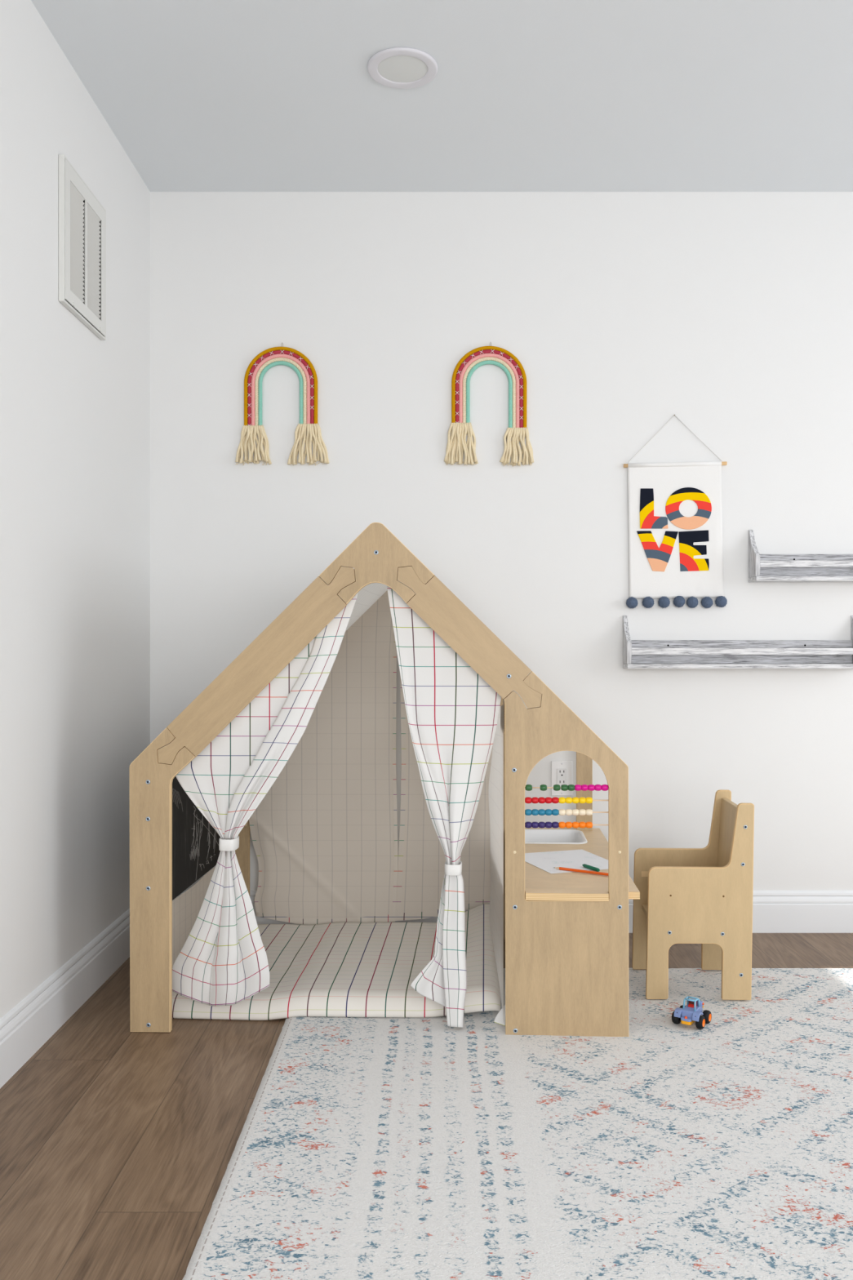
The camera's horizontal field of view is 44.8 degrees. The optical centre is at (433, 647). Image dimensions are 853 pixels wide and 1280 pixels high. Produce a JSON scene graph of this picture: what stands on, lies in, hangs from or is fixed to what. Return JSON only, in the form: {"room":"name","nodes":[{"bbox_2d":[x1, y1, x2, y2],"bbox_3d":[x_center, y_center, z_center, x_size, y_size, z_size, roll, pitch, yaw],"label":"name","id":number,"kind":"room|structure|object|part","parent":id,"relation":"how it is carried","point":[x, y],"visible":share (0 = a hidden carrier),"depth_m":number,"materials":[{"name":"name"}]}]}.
{"room":"children's room","nodes":[
{"label":"children's room","id":0,"kind":"room"},
{"bbox_2d":[0,0,150,1018],"bbox_3d":[-0.985,-0.283,0.855,0.100,2.440,5.310,0,0,0],"label":"wall","id":1,"kind":"structure","parent":0,"point":[75,404],"depth_m":2.61,"materials":[{"name":"white paint"}]},
{"bbox_2d":[0,908,129,1088],"bbox_3d":[-0.928,0.869,0.855,0.014,0.136,5.110,0,0,0],"label":"baseboard","id":2,"kind":"structure","parent":1,"relation":"attached to","point":[24,1028],"depth_m":2.55,"materials":[{"name":"white paint"}]},
{"bbox_2d":[58,154,106,340],"bbox_3d":[-0.926,-1.046,2.740,0.018,0.366,0.330,0,0,0],"label":"air vent","id":3,"kind":"object","parent":1,"relation":"in","point":[81,213],"visible":1,"depth_m":2.71,"materials":[{"name":"white metal"}]},
{"bbox_2d":[0,933,852,1279],"bbox_3d":[1.232,0.987,0.855,4.535,0.100,5.310,0,0,0],"label":"floor","id":4,"kind":"structure","parent":0,"point":[117,1144],"depth_m":2.01,"materials":[{"name":"brown wood"}]},
{"bbox_2d":[172,903,500,1020],"bbox_3d":[-0.253,0.873,2.950,0.875,0.126,0.739,0,0,3],"label":"floor mat","id":5,"kind":"object","parent":4,"relation":"on","point":[333,969],"visible":0.63,"depth_m":2.77,"materials":[{"name":"fabric"}]},
{"bbox_2d":[128,522,639,1036],"bbox_3d":[-0.102,0.318,2.933,1.237,1.239,0.898,0,0,3],"label":"playhouse","id":6,"kind":"object","parent":4,"relation":"on","point":[566,935],"visible":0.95,"depth_m":2.48,"materials":[{"name":"brown wood"}]},
{"bbox_3d":[-0.660,0.565,2.523,0.162,0.743,0.018,0,0,3],"label":"post","id":7,"kind":"part","parent":6,"relation":"part of","materials":[{"name":"brown wood"}]},
{"bbox_2d":[172,593,357,1006],"bbox_3d":[-0.418,0.358,2.535,0.478,1.060,0.068,0,0,3],"label":"curtain","id":8,"kind":"object","parent":6,"relation":"hanging from","point":[223,960],"visible":0.95,"depth_m":2.54,"materials":[{"name":"fabric"}]},
{"bbox_2d":[172,580,505,1026],"bbox_3d":[-0.248,0.335,2.926,0.915,1.164,0.820,0,0,3],"label":"canvas","id":9,"kind":"object","parent":6,"relation":"hanging from","point":[324,834],"visible":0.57,"depth_m":3.32,"materials":[{"name":"fabric"}]},
{"bbox_3d":[-0.700,0.797,2.946,0.006,0.219,0.800,0,0,3],"label":"panel","id":10,"kind":"part","parent":9,"relation":"part of","materials":[{"name":"fabric"}]},
{"bbox_3d":[-0.413,0.059,2.927,0.585,0.579,0.806,0,0,3],"label":"roof panel","id":11,"kind":"part","parent":9,"relation":"part of","materials":[{"name":"fabric"}]},
{"bbox_3d":[0.169,0.522,2.835,0.024,0.770,0.676,0,0,2],"label":"panel","id":12,"kind":"part","parent":9,"relation":"part of","materials":[{"name":"fabric"}]},
{"bbox_3d":[-0.096,0.323,3.341,1.209,1.229,0.018,0,0,3],"label":"frame","id":13,"kind":"part","parent":6,"relation":"part of","materials":[{"name":"brown wood"}]},
{"bbox_2d":[386,586,501,1027],"bbox_3d":[0.024,0.366,2.513,0.283,1.121,0.057,0,0,13],"label":"curtain","id":14,"kind":"object","parent":6,"relation":"hanging from","point":[452,713],"visible":0.96,"depth_m":2.51,"materials":[{"name":"fabric"}]},
{"bbox_3d":[0.185,0.157,2.601,0.018,0.100,0.222,0,0,3],"label":"divider rail","id":15,"kind":"part","parent":6,"relation":"part of","materials":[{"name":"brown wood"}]},
{"bbox_2d":[524,829,587,844],"bbox_3d":[0.353,0.619,3.195,0.235,0.078,0.239,0,0,0],"label":"basin","id":16,"kind":"object","parent":6,"relation":"in","point":[531,836],"visible":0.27,"depth_m":3.29,"materials":[{"name":"white plastic"}]},
{"bbox_3d":[0.317,0.492,2.474,0.297,0.872,0.018,0,0,3],"label":"window panel","id":17,"kind":"part","parent":6,"relation":"part of","materials":[{"name":"brown wood"}]},
{"bbox_2d":[524,849,608,873],"bbox_3d":[0.366,0.584,2.836,0.225,0.001,0.266,0,0,-19],"label":"paper sheet","id":18,"kind":"object","parent":6,"relation":"on","point":[546,861],"visible":0.71,"depth_m":2.83,"materials":[{"name":"white paper"}]},
{"bbox_2d":[554,866,608,875],"bbox_3d":[0.388,0.581,2.684,0.172,0.007,0.007,0,0,33],"label":"pencil","id":19,"kind":"object","parent":18,"relation":"on","point":[557,868],"visible":0.91,"depth_m":2.68,"materials":[{"name":"orange paint"}]},
{"bbox_2d":[582,863,599,871],"bbox_3d":[0.414,0.580,2.724,0.009,0.009,0.071,0,0,-26],"label":"crayon","id":20,"kind":"object","parent":18,"relation":"on","point":[584,865],"visible":1,"depth_m":2.72,"materials":[{"name":"green wax"}]},
{"bbox_3d":[0.320,0.335,2.474,0.206,0.005,0.003,0,0,3],"label":"abacus rod","id":21,"kind":"part","parent":6,"relation":"part of","materials":[{"name":"beige wood"}]},
{"bbox_3d":[0.320,0.394,2.474,0.206,0.005,0.003,0,0,3],"label":"abacus rod","id":22,"kind":"part","parent":6,"relation":"part of","materials":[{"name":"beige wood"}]},
{"bbox_2d":[182,968,852,1279],"bbox_3d":[0.840,0.930,1.876,2.421,0.012,2.252,0,0,0],"label":"area rug","id":23,"kind":"object","parent":4,"relation":"on","point":[366,1148],"visible":0.79,"depth_m":1.90,"materials":[{"name":"white carpet"}]},
{"bbox_2d":[671,995,711,1029],"bbox_3d":[0.634,0.894,2.543,0.077,0.063,0.082,0,0,34],"label":"toy buggy","id":24,"kind":"object","parent":23,"relation":"on","point":[691,1013],"visible":1,"depth_m":2.53,"materials":[{"name":"blue plastic"}]},
{"bbox_3d":[0.634,0.875,2.544,0.034,0.026,0.034,0,0,34],"label":"cab frame","id":25,"kind":"part","parent":24,"relation":"part of","materials":[{"name":"blue plastic"}]},
{"bbox_2d":[631,789,754,999],"bbox_3d":[0.705,0.665,2.840,0.280,0.516,0.269,0,0,3],"label":"child chair","id":26,"kind":"object","parent":23,"relation":"on","point":[704,896],"visible":1,"depth_m":2.71,"materials":[{"name":"brown wood"}]},
{"bbox_3d":[0.708,0.744,2.841,0.233,0.015,0.237,0,0,3],"label":"seat","id":27,"kind":"part","parent":26,"relation":"part of","materials":[{"name":"brown wood"}]},
{"bbox_3d":[0.711,0.665,2.966,0.280,0.516,0.015,0,0,3],"label":"panel","id":28,"kind":"part","parent":26,"relation":"part of","materials":[{"name":"brown wood"}]},
{"bbox_3d":[0.813,0.603,2.835,0.038,0.348,0.237,0,0,3],"label":"backrest","id":29,"kind":"part","parent":26,"relation":"part of","materials":[{"name":"brown wood"}]},
{"bbox_2d":[31,0,852,191],"bbox_3d":[1.232,-1.553,0.855,4.535,0.100,5.310,0,0,0],"label":"ceiling","id":30,"kind":"structure","parent":0,"point":[199,95],"depth_m":2.80,"materials":[{"name":"white paint"}]},
{"bbox_2d":[367,47,437,88],"bbox_3d":[-0.080,-1.499,2.678,0.183,0.008,0.183,0,0,0],"label":"recessed light","id":31,"kind":"object","parent":30,"relation":"in","point":[399,68],"visible":1,"depth_m":2.67,"materials":[{"name":"white plastic"}]},
{"bbox_2d":[377,55,427,82],"bbox_3d":[-0.080,-1.498,2.678,0.129,0.001,0.129,0,0,0],"label":"diffuser","id":32,"kind":"object","parent":31,"relation":"attached to","point":[391,68],"depth_m":2.68,"materials":[{"name":"white plastic"}]},
{"bbox_2d":[150,191,852,890],"bbox_3d":[1.232,-0.283,3.460,4.335,2.440,0.100,0,0,0],"label":"wall","id":33,"kind":"structure","parent":0,"point":[729,315],"depth_m":3.41,"materials":[{"name":"white paint"}]},
{"bbox_2d":[235,343,328,466],"bbox_3d":[-0.497,-0.801,3.399,0.309,0.408,0.024,0,0,0],"label":"rainbow","id":34,"kind":"object","parent":33,"relation":"hanging from","point":[270,357],"visible":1,"depth_m":3.40,"materials":[{"name":"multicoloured fabric"}]},
{"bbox_3d":[-0.502,-0.838,3.401,0.172,0.233,0.014,0,0,0],"label":"twisted cord","id":35,"kind":"part","parent":34,"relation":"part of","materials":[{"name":"beige fabric"}]},
{"bbox_3d":[-0.502,-0.851,3.401,0.219,0.254,0.013,0,0,0],"label":"raspberry cord","id":36,"kind":"part","parent":34,"relation":"part of","materials":[{"name":"fabric"}]},
{"bbox_3d":[-0.503,-0.846,3.401,0.195,0.241,0.013,0,0,0],"label":"pink cord","id":37,"kind":"part","parent":34,"relation":"part of","materials":[{"name":"fabric"}]},
{"bbox_3d":[-0.502,-0.858,3.401,0.243,0.263,0.013,0,0,0],"label":"mustard cord","id":38,"kind":"part","parent":34,"relation":"part of","materials":[{"name":"fabric"}]},
{"bbox_3d":[-0.502,-0.835,3.401,0.148,0.216,0.013,0,0,0],"label":"mint cord","id":39,"kind":"part","parent":34,"relation":"part of","materials":[{"name":"fabric"}]},
{"bbox_2d":[444,342,533,466],"bbox_3d":[0.182,-0.801,3.399,0.298,0.414,0.024,0,0,0],"label":"rainbow","id":40,"kind":"object","parent":33,"relation":"hanging from","point":[460,426],"visible":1,"depth_m":3.40,"materials":[{"name":"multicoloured fabric"}]},
{"bbox_3d":[0.183,-0.835,3.401,0.177,0.243,0.013,0,0,0],"label":"twisted cord","id":41,"kind":"part","parent":40,"relation":"part of","materials":[{"name":"beige fabric"}]},
{"bbox_3d":[0.183,-0.847,3.401,0.224,0.267,0.013,0,0,0],"label":"raspberry cord","id":42,"kind":"part","parent":40,"relation":"part of","materials":[{"name":"fabric"}]},
{"bbox_3d":[0.183,-0.841,3.402,0.200,0.255,0.014,0,0,0],"label":"pink cord","id":43,"kind":"part","parent":40,"relation":"part of","materials":[{"name":"fabric"}]},
{"bbox_3d":[0.183,-0.854,3.401,0.248,0.278,0.013,0,0,0],"label":"mustard cord","id":44,"kind":"part","parent":40,"relation":"part of","materials":[{"name":"fabric"}]},
{"bbox_3d":[0.183,-0.830,3.401,0.153,0.230,0.014,0,0,0],"label":"mint cord","id":45,"kind":"part","parent":40,"relation":"part of","materials":[{"name":"fabric"}]},
{"bbox_2d":[173,890,852,933],"bbox_3d":[1.240,0.869,3.403,4.321,0.136,0.014,0,0,0],"label":"baseboard","id":46,"kind":"structure","parent":33,"relation":"attached to","point":[773,911],"depth_m":3.40,"materials":[{"name":"white paint"}]},
{"bbox_2d":[551,760,572,795],"bbox_3d":[0.423,0.431,3.406,0.070,0.115,0.007,0,0,0],"label":"wall outlet","id":47,"kind":"object","parent":33,"relation":"attached to","point":[561,771],"visible":0.81,"depth_m":3.40,"materials":[{"name":"white plastic"}]},
{"bbox_2d":[556,768,567,786],"bbox_3d":[0.423,0.431,3.404,0.033,0.066,0.002,0,0,0],"label":"receptacle","id":48,"kind":"object","parent":47,"relation":"attached to","point":[562,773],"depth_m":3.40,"materials":[{"name":"white plastic"}]},
{"bbox_2d":[623,414,727,608],"bbox_3d":[0.795,-0.447,3.392,0.339,0.640,0.042,0,0,0],"label":"banner","id":49,"kind":"object","parent":33,"relation":"attached to","point":[676,540],"visible":1,"depth_m":3.40,"materials":[{"name":"fabric"}]},
{"bbox_2d":[622,615,852,668],"bbox_3d":[1.008,-0.019,3.368,0.767,0.174,0.082,0,0,0],"label":"ledge shelf","id":50,"kind":"object","parent":33,"relation":"attached to","point":[637,654],"visible":1,"depth_m":3.40,"materials":[{"name":"grey wood"}]},
{"bbox_3d":[1.008,0.012,3.338,0.738,0.021,0.011,0,0,0],"label":"rail","id":51,"kind":"part","parent":50,"relation":"part of","materials":[{"name":"grey wood"}]},
{"bbox_2d":[748,529,852,582],"bbox_3d":[1.422,-0.302,3.368,0.767,0.174,0.082,0,0,0],"label":"ledge shelf","id":52,"kind":"object","parent":33,"relation":"attached to","point":[762,567],"visible":1,"depth_m":3.40,"materials":[{"name":"grey wood"}]},
{"bbox_3d":[1.422,-0.271,3.338,0.738,0.021,0.011,0,0,0],"label":"rail","id":53,"kind":"part","parent":52,"relation":"part of","materials":[{"name":"grey wood"}]}
]}

